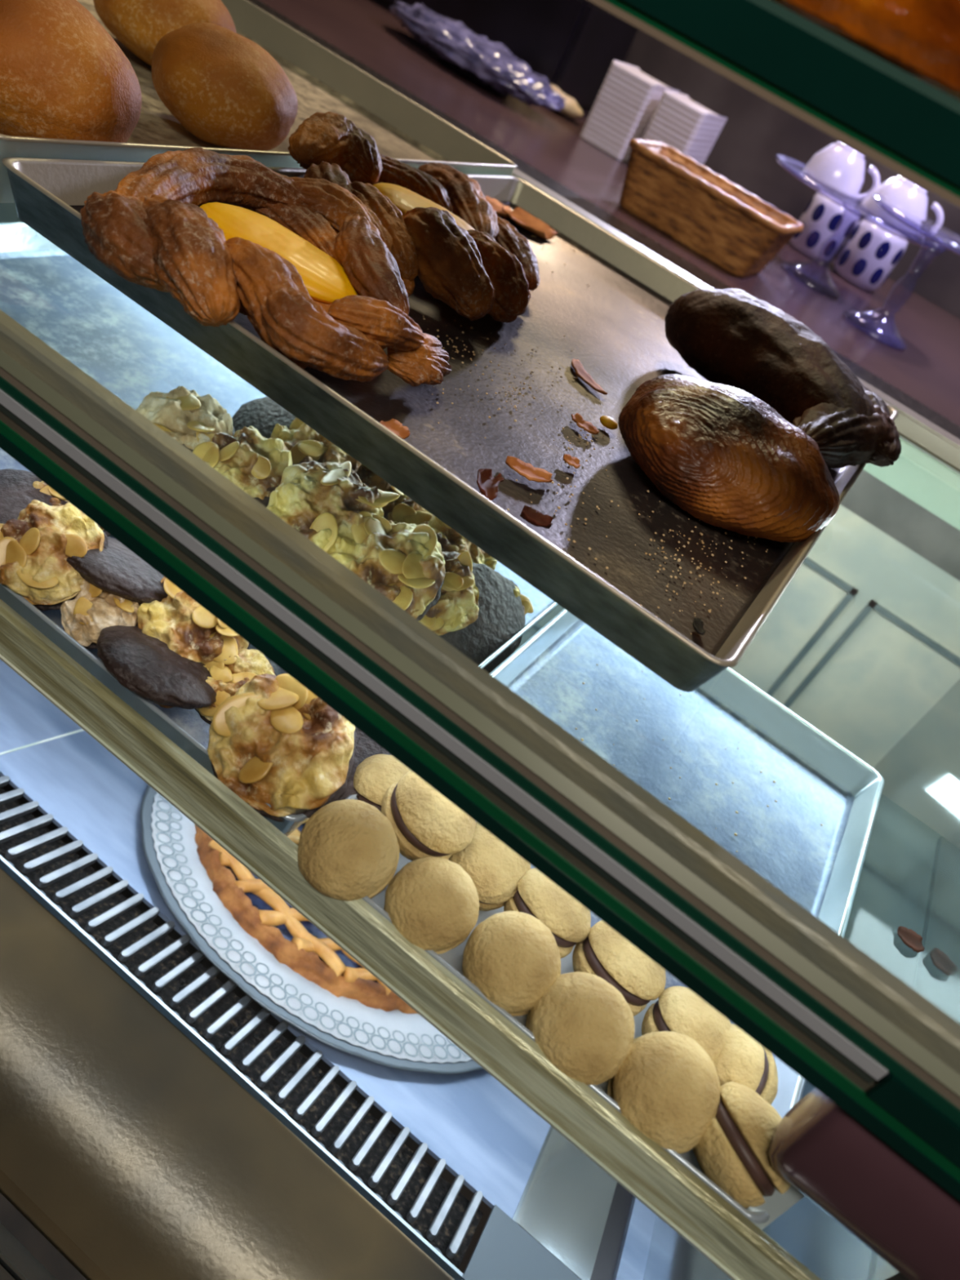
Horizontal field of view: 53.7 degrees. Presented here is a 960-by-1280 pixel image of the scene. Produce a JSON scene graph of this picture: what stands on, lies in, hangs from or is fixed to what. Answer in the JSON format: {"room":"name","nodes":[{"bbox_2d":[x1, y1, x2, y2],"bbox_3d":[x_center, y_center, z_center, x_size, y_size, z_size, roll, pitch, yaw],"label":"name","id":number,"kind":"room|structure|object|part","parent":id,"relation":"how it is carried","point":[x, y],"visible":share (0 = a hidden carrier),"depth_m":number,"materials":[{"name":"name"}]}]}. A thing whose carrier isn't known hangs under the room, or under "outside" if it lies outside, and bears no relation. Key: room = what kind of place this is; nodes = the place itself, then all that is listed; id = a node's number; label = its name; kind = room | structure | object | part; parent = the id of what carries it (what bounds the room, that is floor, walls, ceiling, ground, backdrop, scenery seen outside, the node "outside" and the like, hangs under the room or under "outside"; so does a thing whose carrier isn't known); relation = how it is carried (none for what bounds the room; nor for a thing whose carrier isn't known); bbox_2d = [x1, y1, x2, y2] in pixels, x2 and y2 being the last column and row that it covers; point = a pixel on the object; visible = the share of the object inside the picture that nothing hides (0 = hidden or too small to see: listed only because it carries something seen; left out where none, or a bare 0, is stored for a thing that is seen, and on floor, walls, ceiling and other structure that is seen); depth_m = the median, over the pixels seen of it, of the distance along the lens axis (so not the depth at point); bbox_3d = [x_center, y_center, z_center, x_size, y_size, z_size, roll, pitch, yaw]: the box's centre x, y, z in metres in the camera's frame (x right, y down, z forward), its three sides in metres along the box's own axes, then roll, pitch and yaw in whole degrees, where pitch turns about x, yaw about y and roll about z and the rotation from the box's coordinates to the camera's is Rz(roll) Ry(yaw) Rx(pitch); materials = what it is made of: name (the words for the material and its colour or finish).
{"room":"food shop","nodes":[
{"label":"food shop","id":0,"kind":"room"},
{"bbox_2d":[0,775,492,1276],"bbox_3d":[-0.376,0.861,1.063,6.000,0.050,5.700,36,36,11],"label":"vent grille","id":1,"kind":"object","parent":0,"point":[287,1034],"depth_m":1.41,"materials":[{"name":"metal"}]},
{"bbox_2d":[0,167,959,1279],"bbox_3d":[-0.443,0.061,0.967,1.600,1.162,0.842,36,36,11],"label":"display case","id":2,"kind":"object","parent":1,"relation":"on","point":[130,1149],"visible":0.23,"depth_m":0.61,"materials":[{"name":"metal"}]},
{"bbox_3d":[-0.565,0.091,0.554,1.600,0.032,0.037,36,36,11],"label":"rail","id":3,"kind":"part","parent":2,"relation":"part of","materials":[{"name":"metal"}]},
{"bbox_3d":[-0.521,0.054,0.625,1.600,0.024,0.126,36,36,11],"label":"sill","id":4,"kind":"part","parent":2,"relation":"part of","materials":[{"name":"metal"}]},
{"bbox_3d":[-0.463,-0.066,0.975,1.416,0.160,0.459,36,36,11],"label":"deck plate","id":5,"kind":"part","parent":2,"relation":"part of","materials":[{"name":"metal"}]},
{"bbox_2d":[140,784,484,1074],"bbox_3d":[-0.105,0.208,0.827,0.392,0.128,0.370,36,36,11],"label":"cake plate","id":6,"kind":"object","parent":2,"relation":"on","point":[396,1039],"visible":0.33,"depth_m":0.68,"materials":[{"name":"grey ceramic"}]},
{"bbox_2d":[194,817,417,1013],"bbox_3d":[-0.109,0.202,0.820,0.275,0.109,0.282,-1,44,-36],"label":"tart","id":7,"kind":"object","parent":6,"relation":"on","point":[293,940],"visible":0.19,"depth_m":0.70,"materials":[{"name":"brown food"}]},
{"bbox_2d":[0,599,821,1279],"bbox_3d":[-0.356,-0.236,0.657,1.510,0.032,0.389,36,36,11],"label":"glass shelf","id":8,"kind":"object","parent":2,"relation":"attached to","point":[671,1191],"visible":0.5,"depth_m":0.40,"materials":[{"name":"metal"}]},
{"bbox_2d":[0,222,558,836],"bbox_3d":[-0.211,-0.127,0.615,0.524,0.024,0.348,36,36,11],"label":"baking tray","id":9,"kind":"object","parent":8,"relation":"on","point":[101,331],"visible":0.25,"depth_m":0.71,"materials":[{"name":"metal"}]},
{"bbox_2d":[0,468,67,524],"bbox_3d":[-0.246,-0.067,0.502,0.070,0.025,0.070,23,35,-8],"label":"biscuit","id":10,"kind":"object","parent":9,"relation":"on","point":[17,491],"visible":0.35,"depth_m":0.50,"materials":[{"name":"black food"}]},
{"bbox_2d":[32,480,110,536],"bbox_3d":[-0.221,-0.077,0.522,0.053,0.034,0.055,-14,53,-44],"label":"biscuit","id":11,"kind":"object","parent":10,"relation":"on","point":[45,488],"visible":0.05,"depth_m":0.51,"materials":[{"name":"beige food"}]},
{"bbox_2d":[0,499,108,610],"bbox_3d":[-0.211,-0.043,0.466,0.052,0.041,0.054,-15,53,-45],"label":"biscuit","id":12,"kind":"object","parent":9,"relation":"on","point":[36,546],"visible":0.99,"depth_m":0.46,"materials":[{"name":"beige food"}]},
{"bbox_2d":[60,580,139,648],"bbox_3d":[-0.186,-0.016,0.466,0.035,0.031,0.039,-16,54,-45],"label":"biscuit","id":13,"kind":"object","parent":9,"relation":"on","point":[93,609],"visible":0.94,"depth_m":0.46,"materials":[{"name":"beige food"}]},
{"bbox_2d":[66,536,168,605],"bbox_3d":[-0.182,-0.036,0.493,0.072,0.039,0.074,-4,46,-38],"label":"biscuit","id":14,"kind":"object","parent":9,"relation":"on","point":[116,570],"visible":0.65,"depth_m":0.46,"materials":[{"name":"food"}]},
{"bbox_2d":[97,625,216,709],"bbox_3d":[-0.153,0.014,0.456,0.063,0.030,0.062,19,36,-14],"label":"biscuit","id":15,"kind":"object","parent":9,"relation":"on","point":[142,664],"visible":0.99,"depth_m":0.44,"materials":[{"name":"brown food"}]},
{"bbox_2d":[137,577,250,664],"bbox_3d":[-0.140,-0.013,0.474,0.057,0.047,0.054,16,37,-17],"label":"biscuit","id":16,"kind":"object","parent":15,"relation":"on","point":[188,629],"visible":0.57,"depth_m":0.46,"materials":[{"name":"beige food"}]},
{"bbox_2d":[194,648,276,724],"bbox_3d":[-0.120,0.024,0.469,0.043,0.032,0.041,9,39,-26],"label":"biscuit","id":17,"kind":"object","parent":9,"relation":"on","point":[226,680],"visible":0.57,"depth_m":0.46,"materials":[{"name":"beige food"}]},
{"bbox_2d":[231,395,295,438],"bbox_3d":[-0.146,-0.149,0.659,0.051,0.035,0.058,3,42,-32],"label":"biscuit","id":18,"kind":"object","parent":9,"relation":"on","point":[263,414],"visible":0.39,"depth_m":0.65,"materials":[{"name":"black food"}]},
{"bbox_2d":[253,485,278,506],"bbox_3d":[-0.137,-0.078,0.580,0.082,0.037,0.076,42,37,18],"label":"biscuit","id":19,"kind":"object","parent":9,"relation":"on","point":[264,502],"visible":0.09,"depth_m":0.57,"materials":[{"name":"food"}]},
{"bbox_2d":[266,460,399,554],"bbox_3d":[-0.091,-0.075,0.568,0.076,0.052,0.066,41,37,17],"label":"biscuit","id":20,"kind":"object","parent":19,"relation":"on","point":[326,500],"visible":0.68,"depth_m":0.56,"materials":[{"name":"beige food"}]},
{"bbox_2d":[207,673,357,822],"bbox_3d":[-0.086,0.044,0.432,0.069,0.056,0.062,43,37,19],"label":"biscuit","id":21,"kind":"object","parent":9,"relation":"on","point":[274,742],"visible":0.88,"depth_m":0.42,"materials":[{"name":"beige food"}]},
{"bbox_2d":[270,417,360,474],"bbox_3d":[-0.108,-0.122,0.624,0.064,0.041,0.061,39,36,15],"label":"biscuit","id":22,"kind":"object","parent":9,"relation":"on","point":[304,444],"visible":0.32,"depth_m":0.61,"materials":[{"name":"beige food"}]},
{"bbox_2d":[337,726,391,800],"bbox_3d":[-0.068,0.059,0.465,0.054,0.022,0.053,-3,46,-37],"label":"biscuit","id":23,"kind":"object","parent":9,"relation":"on","point":[366,747],"visible":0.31,"depth_m":0.46,"materials":[{"name":"brown food"}]},
{"bbox_2d":[329,517,445,620],"bbox_3d":[-0.054,-0.044,0.554,0.071,0.050,0.070,31,35,3],"label":"biscuit","id":24,"kind":"object","parent":9,"relation":"on","point":[406,564],"visible":0.71,"depth_m":0.54,"materials":[{"name":"beige food"}]},
{"bbox_2d":[387,494,432,525],"bbox_3d":[-0.038,-0.077,0.632,0.052,0.036,0.054,31,35,3],"label":"biscuit","id":25,"kind":"object","parent":9,"relation":"on","point":[406,510],"visible":0.23,"depth_m":0.62,"materials":[{"name":"beige food"}]},
{"bbox_2d":[357,463,404,519],"bbox_3d":[-0.066,-0.109,0.641,0.062,0.044,0.062,39,36,14],"label":"biscuit","id":26,"kind":"object","parent":25,"relation":"on","point":[366,476],"visible":0.15,"depth_m":0.62,"materials":[{"name":"brown food"}]},
{"bbox_2d":[427,515,497,569],"bbox_3d":[-0.015,-0.059,0.620,0.054,0.041,0.055,28,35,0],"label":"biscuit","id":27,"kind":"object","parent":9,"relation":"on","point":[450,540],"visible":0.22,"depth_m":0.61,"materials":[{"name":"beige food"}]},
{"bbox_2d":[439,562,525,673],"bbox_3d":[0.000,-0.013,0.595,0.068,0.049,0.056,13,38,-22],"label":"biscuit","id":28,"kind":"object","parent":9,"relation":"on","point":[501,615],"visible":0.55,"depth_m":0.59,"materials":[{"name":"food"}]},
{"bbox_2d":[418,551,479,635],"bbox_3d":[-0.025,-0.031,0.576,0.053,0.047,0.053,-9,49,-41],"label":"biscuit","id":29,"kind":"object","parent":28,"relation":"on","point":[456,608],"visible":0.5,"depth_m":0.57,"materials":[{"name":"beige food"}]},
{"bbox_2d":[509,579,533,614],"bbox_3d":[0.013,-0.018,0.620,0.045,0.045,0.025,-5,47,-39],"label":"biscuit","id":30,"kind":"object","parent":9,"relation":"on","point":[527,607],"visible":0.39,"depth_m":0.62,"materials":[{"name":"beige food"}]},
{"label":"biscuit","id":31,"kind":"object","parent":9,"relation":"on","visible":0},
{"bbox_2d":[135,386,235,449],"bbox_3d":[-0.188,-0.136,0.604,0.066,0.043,0.064,19,36,-14],"label":"biscuit","id":32,"kind":"object","parent":31,"relation":"on","point":[180,412],"visible":0.51,"depth_m":0.59,"materials":[{"name":"beige food"}]},
{"bbox_2d":[192,426,294,499],"bbox_3d":[-0.146,-0.105,0.587,0.064,0.044,0.064,13,38,-21],"label":"biscuit","id":33,"kind":"object","parent":31,"relation":"on","point":[255,463],"visible":0.6,"depth_m":0.58,"materials":[{"name":"beige food"}]},
{"bbox_2d":[345,608,884,1223],"bbox_3d":[0.094,0.100,0.537,0.240,0.026,0.358,36,36,11],"label":"baking tray","id":34,"kind":"object","parent":8,"relation":"on","point":[784,842],"visible":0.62,"depth_m":0.62,"materials":[{"name":"metal"}]},
{"bbox_2d":[297,799,399,901],"bbox_3d":[-0.057,0.092,0.414,0.044,0.041,0.044,44,38,21],"label":"biscuit","id":35,"kind":"object","parent":34,"relation":"on","point":[348,850],"visible":1,"depth_m":0.40,"materials":[{"name":"beige food"}]},
{"bbox_2d":[371,852,703,1173],"bbox_3d":[0.029,0.155,0.440,0.221,0.001,0.077,36,36,11],"label":"paper liner","id":36,"kind":"object","parent":34,"relation":"on","point":[454,957],"visible":0.02,"depth_m":0.43,"materials":[{"name":"paper"}]},
{"bbox_2d":[353,754,410,812],"bbox_3d":[-0.044,0.075,0.460,0.041,0.038,0.041,16,37,-18],"label":"biscuit","id":37,"kind":"object","parent":36,"relation":"on","point":[375,774],"visible":0.44,"depth_m":0.45,"materials":[{"name":"beige food"}]},
{"bbox_2d":[381,770,475,861],"bbox_3d":[-0.024,0.081,0.436,0.044,0.040,0.044,15,37,-18],"label":"biscuit","id":38,"kind":"object","parent":36,"relation":"on","point":[425,824],"visible":0.81,"depth_m":0.42,"materials":[{"name":"beige food"}]},
{"bbox_2d":[383,857,479,954],"bbox_3d":[-0.021,0.116,0.413,0.042,0.038,0.041,-18,56,-47],"label":"biscuit","id":39,"kind":"object","parent":36,"relation":"on","point":[433,902],"visible":0.99,"depth_m":0.40,"materials":[{"name":"beige food"}]},
{"bbox_2d":[448,822,530,911],"bbox_3d":[0.003,0.107,0.452,0.040,0.036,0.041,45,38,22],"label":"biscuit","id":40,"kind":"object","parent":36,"relation":"on","point":[495,870],"visible":0.62,"depth_m":0.44,"materials":[{"name":"beige food"}]},
{"bbox_2d":[462,911,560,1016],"bbox_3d":[0.013,0.139,0.408,0.042,0.040,0.042,43,37,19],"label":"biscuit","id":41,"kind":"object","parent":36,"relation":"on","point":[513,957],"visible":0.98,"depth_m":0.39,"materials":[{"name":"beige food"}]},
{"bbox_2d":[503,867,591,958],"bbox_3d":[0.032,0.128,0.445,0.042,0.037,0.041,26,35,-3],"label":"biscuit","id":42,"kind":"object","parent":36,"relation":"on","point":[569,921],"visible":0.69,"depth_m":0.43,"materials":[{"name":"beige food"}]},
{"bbox_2d":[525,971,634,1085],"bbox_3d":[0.042,0.163,0.398,0.045,0.041,0.046,44,37,21],"label":"biscuit","id":43,"kind":"object","parent":36,"relation":"on","point":[584,1025],"visible":0.98,"depth_m":0.38,"materials":[{"name":"beige food"}]},
{"bbox_2d":[572,920,666,1016],"bbox_3d":[0.064,0.151,0.438,0.043,0.040,0.042,-9,50,-42],"label":"biscuit","id":44,"kind":"object","parent":36,"relation":"on","point":[605,953],"visible":0.71,"depth_m":0.42,"materials":[{"name":"beige food"}]},
{"bbox_2d":[606,1031,719,1153],"bbox_3d":[0.075,0.186,0.391,0.046,0.042,0.045,-18,56,-47],"label":"biscuit","id":45,"kind":"object","parent":36,"relation":"on","point":[667,1086],"visible":0.98,"depth_m":0.38,"materials":[{"name":"beige food"}]},
{"bbox_2d":[641,986,730,1062],"bbox_3d":[0.094,0.177,0.425,0.041,0.039,0.042,36,36,11],"label":"biscuit","id":46,"kind":"object","parent":36,"relation":"on","point":[678,1009],"visible":0.49,"depth_m":0.41,"materials":[{"name":"beige food"}]},
{"bbox_2d":[692,1081,791,1208],"bbox_3d":[0.106,0.204,0.384,0.043,0.043,0.044,-7,48,-40],"label":"biscuit","id":47,"kind":"object","parent":36,"relation":"on","point":[732,1152],"visible":0.89,"depth_m":0.37,"materials":[{"name":"beige food"}]},
{"bbox_2d":[712,1023,777,1104],"bbox_3d":[0.110,0.190,0.416,0.038,0.041,0.040,28,35,-1],"label":"biscuit","id":48,"kind":"object","parent":36,"relation":"on","point":[742,1060],"visible":0.45,"depth_m":0.40,"materials":[{"name":"beige food"}]},
{"bbox_2d":[560,663,829,852],"bbox_3d":[0.102,0.103,0.557,0.206,0.002,0.286,36,36,11],"label":"crumbs","id":49,"kind":"object","parent":34,"relation":"on","point":[582,740],"visible":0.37,"depth_m":0.61,"materials":[{"name":"brown food"}]},
{"bbox_2d":[746,1184,804,1230],"bbox_3d":[0.124,0.215,0.373,0.041,0.044,0.009,-8,49,-41],"label":"support","id":50,"kind":"object","parent":8,"relation":"on","point":[775,1205],"visible":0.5,"depth_m":0.37,"materials":[{"name":"silver metal"}]},
{"bbox_2d":[0,309,959,1200],"bbox_3d":[-0.244,-0.372,0.705,1.510,0.054,0.660,36,36,11],"label":"glass shelf","id":51,"kind":"object","parent":2,"relation":"attached to","point":[862,1037],"visible":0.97,"depth_m":0.34,"materials":[{"name":"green glass"}]},
{"bbox_2d":[0,0,516,203],"bbox_3d":[-0.265,-0.448,0.714,0.417,0.032,0.561,36,36,11],"label":"baking tray","id":52,"kind":"object","parent":51,"relation":"on","point":[322,81],"visible":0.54,"depth_m":0.90,"materials":[{"name":"silver metal"}]},
{"bbox_2d":[0,0,142,142],"bbox_3d":[-0.233,-0.300,0.500,0.107,0.080,0.086,36,36,11],"label":"bread roll","id":53,"kind":"object","parent":52,"relation":"on","point":[63,75],"visible":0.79,"depth_m":0.47,"materials":[{"name":"brown food"}]},
{"bbox_2d":[93,0,235,66],"bbox_3d":[-0.243,-0.486,0.739,0.123,0.068,0.103,36,36,11],"label":"bread roll","id":54,"kind":"object","parent":52,"relation":"on","point":[139,25],"visible":0.45,"depth_m":0.70,"materials":[{"name":"brown food"}]},
{"bbox_2d":[151,22,297,151],"bbox_3d":[-0.174,-0.379,0.651,0.105,0.068,0.095,36,36,11],"label":"bread roll","id":55,"kind":"object","parent":52,"relation":"on","point":[224,87],"visible":1,"depth_m":0.62,"materials":[{"name":"brown food"}]},
{"bbox_2d":[2,157,898,692],"bbox_3d":[0.060,-0.203,0.635,0.413,0.024,0.557,36,36,11],"label":"baking tray","id":56,"kind":"object","parent":51,"relation":"on","point":[615,326],"visible":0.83,"depth_m":0.48,"materials":[{"name":"grey metal"}]},
{"bbox_2d":[80,147,452,386],"bbox_3d":[-0.099,-0.191,0.480,0.183,0.051,0.186,40,36,15],"label":"pastry","id":57,"kind":"object","parent":56,"relation":"on","point":[313,270],"visible":1,"depth_m":0.44,"materials":[{"name":"brown food"}]},
{"bbox_2d":[379,418,409,439],"bbox_3d":[-0.041,-0.099,0.446,0.014,0.004,0.015,36,36,11],"label":"flake","id":58,"kind":"object","parent":56,"relation":"on","point":[393,425],"visible":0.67,"depth_m":0.45,"materials":[{"name":"brown food"}]},
{"bbox_2d":[287,111,539,322],"bbox_3d":[-0.032,-0.283,0.635,0.186,0.060,0.238,36,36,11],"label":"pastry","id":59,"kind":"object","parent":56,"relation":"on","point":[443,230],"visible":0.9,"depth_m":0.59,"materials":[{"name":"brown food"}]},
{"bbox_2d":[476,468,503,501],"bbox_3d":[0.004,-0.072,0.442,0.013,0.006,0.023,23,35,-9],"label":"flake","id":60,"kind":"object","parent":56,"relation":"on","point":[487,485],"visible":0.97,"depth_m":0.44,"materials":[{"name":"brown food"}]},
{"bbox_2d":[484,195,512,218],"bbox_3d":[0.010,-0.383,0.839,0.034,0.007,0.041,30,35,2],"label":"flake","id":61,"kind":"object","parent":56,"relation":"on","point":[496,205],"visible":0.44,"depth_m":0.85,"materials":[{"name":"brown food"}]},
{"bbox_2d":[505,456,552,482],"bbox_3d":[0.025,-0.083,0.471,0.025,0.004,0.015,20,36,-12],"label":"flake","id":62,"kind":"object","parent":56,"relation":"on","point":[526,470],"visible":1,"depth_m":0.47,"materials":[{"name":"brown food"}]},
{"bbox_2d":[502,205,557,239],"bbox_3d":[0.041,-0.371,0.843,0.051,0.007,0.048,36,36,11],"label":"flake","id":63,"kind":"object","parent":56,"relation":"on","point":[521,217],"visible":1,"depth_m":0.85,"materials":[{"name":"brown food"}]},
{"bbox_2d":[520,505,553,528],"bbox_3d":[0.026,-0.055,0.435,0.015,0.005,0.012,22,35,-10],"label":"flake","id":64,"kind":"object","parent":56,"relation":"on","point":[534,517],"visible":1,"depth_m":0.44,"materials":[{"name":"brown food"}]},
{"bbox_2d":[563,453,580,468],"bbox_3d":[0.049,-0.094,0.503,0.009,0.003,0.010,16,37,-17],"label":"flake","id":65,"kind":"object","parent":56,"relation":"on","point":[571,460],"visible":1,"depth_m":0.50,"materials":[{"name":"brown food"}]},
{"bbox_2d":[571,413,599,435],"bbox_3d":[0.060,-0.124,0.548,0.019,0.004,0.013,36,36,11],"label":"flake","id":66,"kind":"object","parent":56,"relation":"on","point":[577,418],"visible":1,"depth_m":0.55,"materials":[{"name":"brown food"}]},
{"bbox_2d":[571,358,607,395],"bbox_3d":[0.067,-0.171,0.614,0.014,0.002,0.042,2,43,-33],"label":"flake","id":67,"kind":"object","parent":56,"relation":"on","point":[576,364],"visible":1,"depth_m":0.61,"materials":[{"name":"food"}]},
{"bbox_2d":[422,235,768,638],"bbox_3d":[0.046,-0.198,0.635,0.248,0.001,0.611,9,39,-25],"label":"crumbs","id":68,"kind":"object","parent":56,"relation":"on","point":[424,318],"visible":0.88,"depth_m":0.50,"materials":[{"name":"brown food"}]},
{"bbox_2d":[693,617,706,635],"bbox_3d":[0.098,-0.006,0.424,0.005,0.003,0.011,20,36,-12],"label":"crumb","id":69,"kind":"object","parent":56,"relation":"on","point":[698,624],"visible":1,"depth_m":0.42,"materials":[{"name":"black food"}]},
{"bbox_2d":[600,373,839,542],"bbox_3d":[0.144,-0.108,0.538,0.130,0.058,0.129,11,38,-23],"label":"pastry","id":70,"kind":"object","parent":56,"relation":"on","point":[722,454],"visible":1,"depth_m":0.50,"materials":[{"name":"brown food"}]},
{"bbox_2d":[664,288,901,468],"bbox_3d":[0.233,-0.179,0.678,0.157,0.068,0.209,6,40,-29],"label":"pastry","id":71,"kind":"object","parent":56,"relation":"on","point":[732,337],"visible":0.92,"depth_m":0.65,"materials":[{"name":"brown food"}]},
{"bbox_2d":[768,1088,959,1279],"bbox_3d":[0.227,0.255,0.326,0.272,0.055,0.029,36,36,11],"label":"support bar","id":72,"kind":"object","parent":51,"relation":"attached to","point":[870,1189],"visible":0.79,"depth_m":0.33,"materials":[{"name":"metal"}]},
{"bbox_2d":[897,925,924,953],"bbox_3d":[0.258,0.180,0.569,0.016,0.004,0.017,27,35,-3],"label":"shard","id":73,"kind":"object","parent":51,"relation":"on","point":[909,938],"visible":1,"depth_m":0.57},
{"bbox_3d":[0.017,0.395,0.541,0.074,0.047,0.129,36,36,11],"label":"corner plate","id":74,"kind":"part","parent":2,"relation":"part of","materials":[{"name":"grey metal"}]},
{"bbox_3d":[0.122,0.362,0.832,0.058,0.160,0.459,36,36,11],"label":"plate","id":75,"kind":"part","parent":2,"relation":"part of","materials":[{"name":"metal"}]},
{"bbox_3d":[0.234,-0.017,1.014,0.640,0.253,0.006,36,36,11],"label":"door frame","id":76,"kind":"part","parent":2,"relation":"part of","materials":[{"name":"silver metal"}]},
{"bbox_3d":[0.278,0.228,0.708,0.012,0.402,0.638,36,36,11],"label":"panel","id":77,"kind":"part","parent":2,"relation":"part of","materials":[{"name":"glass"}]},
{"bbox_3d":[-0.087,-0.476,1.003,1.522,0.045,0.024,36,36,11],"label":"rail","id":78,"kind":"part","parent":2,"relation":"part of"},
{"bbox_2d":[247,0,959,439],"bbox_3d":[-0.022,-0.269,1.692,4.200,1.142,0.955,36,36,11],"label":"countertop","id":79,"kind":"structure","parent":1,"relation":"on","point":[544,144],"depth_m":1.23,"materials":[{"name":"stone"}]},
{"bbox_2d":[389,0,565,111],"bbox_3d":[-0.006,-0.876,1.420,0.347,0.057,0.156,36,36,11],"label":"plastic bag","id":80,"kind":"object","parent":79,"relation":"on","point":[492,63],"visible":1,"depth_m":1.37,"materials":[{"name":"plastic"}]},
{"bbox_2d":[372,0,638,111],"bbox_3d":[-0.128,-1.219,1.682,0.830,0.160,0.240,36,36,11],"label":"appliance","id":81,"kind":"object","parent":79,"relation":"on","point":[575,44],"visible":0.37,"depth_m":1.54,"materials":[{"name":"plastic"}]},
{"bbox_2d":[549,83,583,118],"bbox_3d":[0.110,-0.884,1.537,0.147,0.031,0.077,36,36,11],"label":"loaf","id":82,"kind":"object","parent":79,"relation":"on","point":[571,109],"visible":0.37,"depth_m":1.51,"materials":[{"name":"beige food"}]},
{"bbox_2d":[579,59,679,161],"bbox_3d":[0.229,-0.801,1.443,0.078,0.108,0.121,36,36,11],"label":"napkin stack","id":83,"kind":"object","parent":79,"relation":"on","point":[628,98],"visible":0.69,"depth_m":1.40,"materials":[{"name":"paper"}]},
{"bbox_2d":[641,88,727,164],"bbox_3d":[0.298,-0.749,1.426,0.074,0.108,0.121,36,36,11],"label":"napkin stack","id":84,"kind":"object","parent":79,"relation":"on","point":[677,122],"visible":0.58,"depth_m":1.37,"materials":[{"name":"paper"}]},
{"bbox_2d":[618,138,804,278],"bbox_3d":[0.274,-0.522,1.155,0.219,0.071,0.129,36,36,11],"label":"wicker basket","id":85,"kind":"object","parent":79,"relation":"on","point":[727,224],"visible":1,"depth_m":1.11,"materials":[{"name":"brown wicker"}]},
{"bbox_2d":[789,189,861,265],"bbox_3d":[0.533,-0.637,1.468,0.082,0.084,0.082,36,36,11],"label":"cup","id":86,"kind":"object","parent":79,"relation":"on","point":[821,215],"visible":0.88,"depth_m":1.44,"materials":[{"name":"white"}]},
{"bbox_2d":[774,154,945,297],"bbox_3d":[0.476,-0.534,1.274,0.250,0.112,0.250,36,36,11],"label":"glass cake stand","id":87,"kind":"object","parent":79,"relation":"on","point":[797,166],"visible":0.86,"depth_m":1.21,"materials":[{"name":"clear glass"}]},
{"bbox_2d":[803,140,879,200],"bbox_3d":[0.474,-0.620,1.245,0.080,0.051,0.084,7,40,-28],"label":"coffee cup","id":88,"kind":"object","parent":87,"relation":"on","point":[839,166],"visible":0.81,"depth_m":1.23,"materials":[{"name":"white ceramic"}]},
{"bbox_3d":[0.508,-0.593,1.240,0.024,0.044,0.008,36,36,11],"label":"handle","id":89,"kind":"part","parent":88,"relation":"part of","materials":[{"name":"white ceramic"}]},
{"bbox_3d":[0.497,-0.572,1.244,0.250,0.008,0.250,36,36,11],"label":"plate","id":90,"kind":"part","parent":87,"relation":"part of","materials":[{"name":"clear glass"}]},
{"bbox_2d":[859,174,943,237],"bbox_3d":[0.536,-0.557,1.208,0.084,0.051,0.087,8,40,-27],"label":"coffee cup","id":91,"kind":"object","parent":87,"relation":"on","point":[901,192],"visible":0.83,"depth_m":1.19,"materials":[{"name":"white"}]},
{"bbox_3d":[0.572,-0.527,1.202,0.024,0.044,0.008,36,36,11],"label":"handle","id":92,"kind":"part","parent":91,"relation":"part of","materials":[{"name":"white ceramic"}]},
{"bbox_2d":[833,216,908,293],"bbox_3d":[0.594,-0.586,1.445,0.082,0.084,0.082,36,36,11],"label":"cup","id":93,"kind":"object","parent":79,"relation":"on","point":[871,252],"visible":0.99,"depth_m":1.42,"materials":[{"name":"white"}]},
{"bbox_2d":[843,192,959,350],"bbox_3d":[0.531,-0.443,1.179,0.190,0.132,0.190,36,36,11],"label":"glass cake stand","id":94,"kind":"object","parent":79,"relation":"on","point":[950,238],"visible":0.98,"depth_m":1.15,"materials":[{"name":"clear glass"}]},
{"bbox_3d":[0.555,-0.488,1.143,0.190,0.008,0.190,36,36,11],"label":"plate","id":95,"kind":"part","parent":94,"relation":"part of","materials":[{"name":"clear glass"}]},
{"bbox_2d":[623,28,959,319],"bbox_3d":[0.349,-0.698,1.914,4.200,1.800,0.050,36,36,11],"label":"wall","id":96,"kind":"structure","parent":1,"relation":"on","point":[756,130],"depth_m":1.70,"materials":[{"name":"paint"}]},
{"bbox_2d":[588,0,959,207],"bbox_3d":[-0.090,-0.473,0.538,1.700,0.022,0.471,36,36,11],"label":"frame","id":97,"kind":"object","parent":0,"point":[892,117],"visible":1,"depth_m":0.28,"materials":[{"name":"green metal"}]},
{"bbox_2d":[771,0,959,100],"bbox_3d":[0.209,-0.193,0.327,0.620,0.058,0.177,36,36,11],"label":"cake","id":98,"kind":"object","parent":97,"relation":"on","point":[921,38],"visible":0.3,"depth_m":0.28,"materials":[{"name":"orange food"}]}
]}

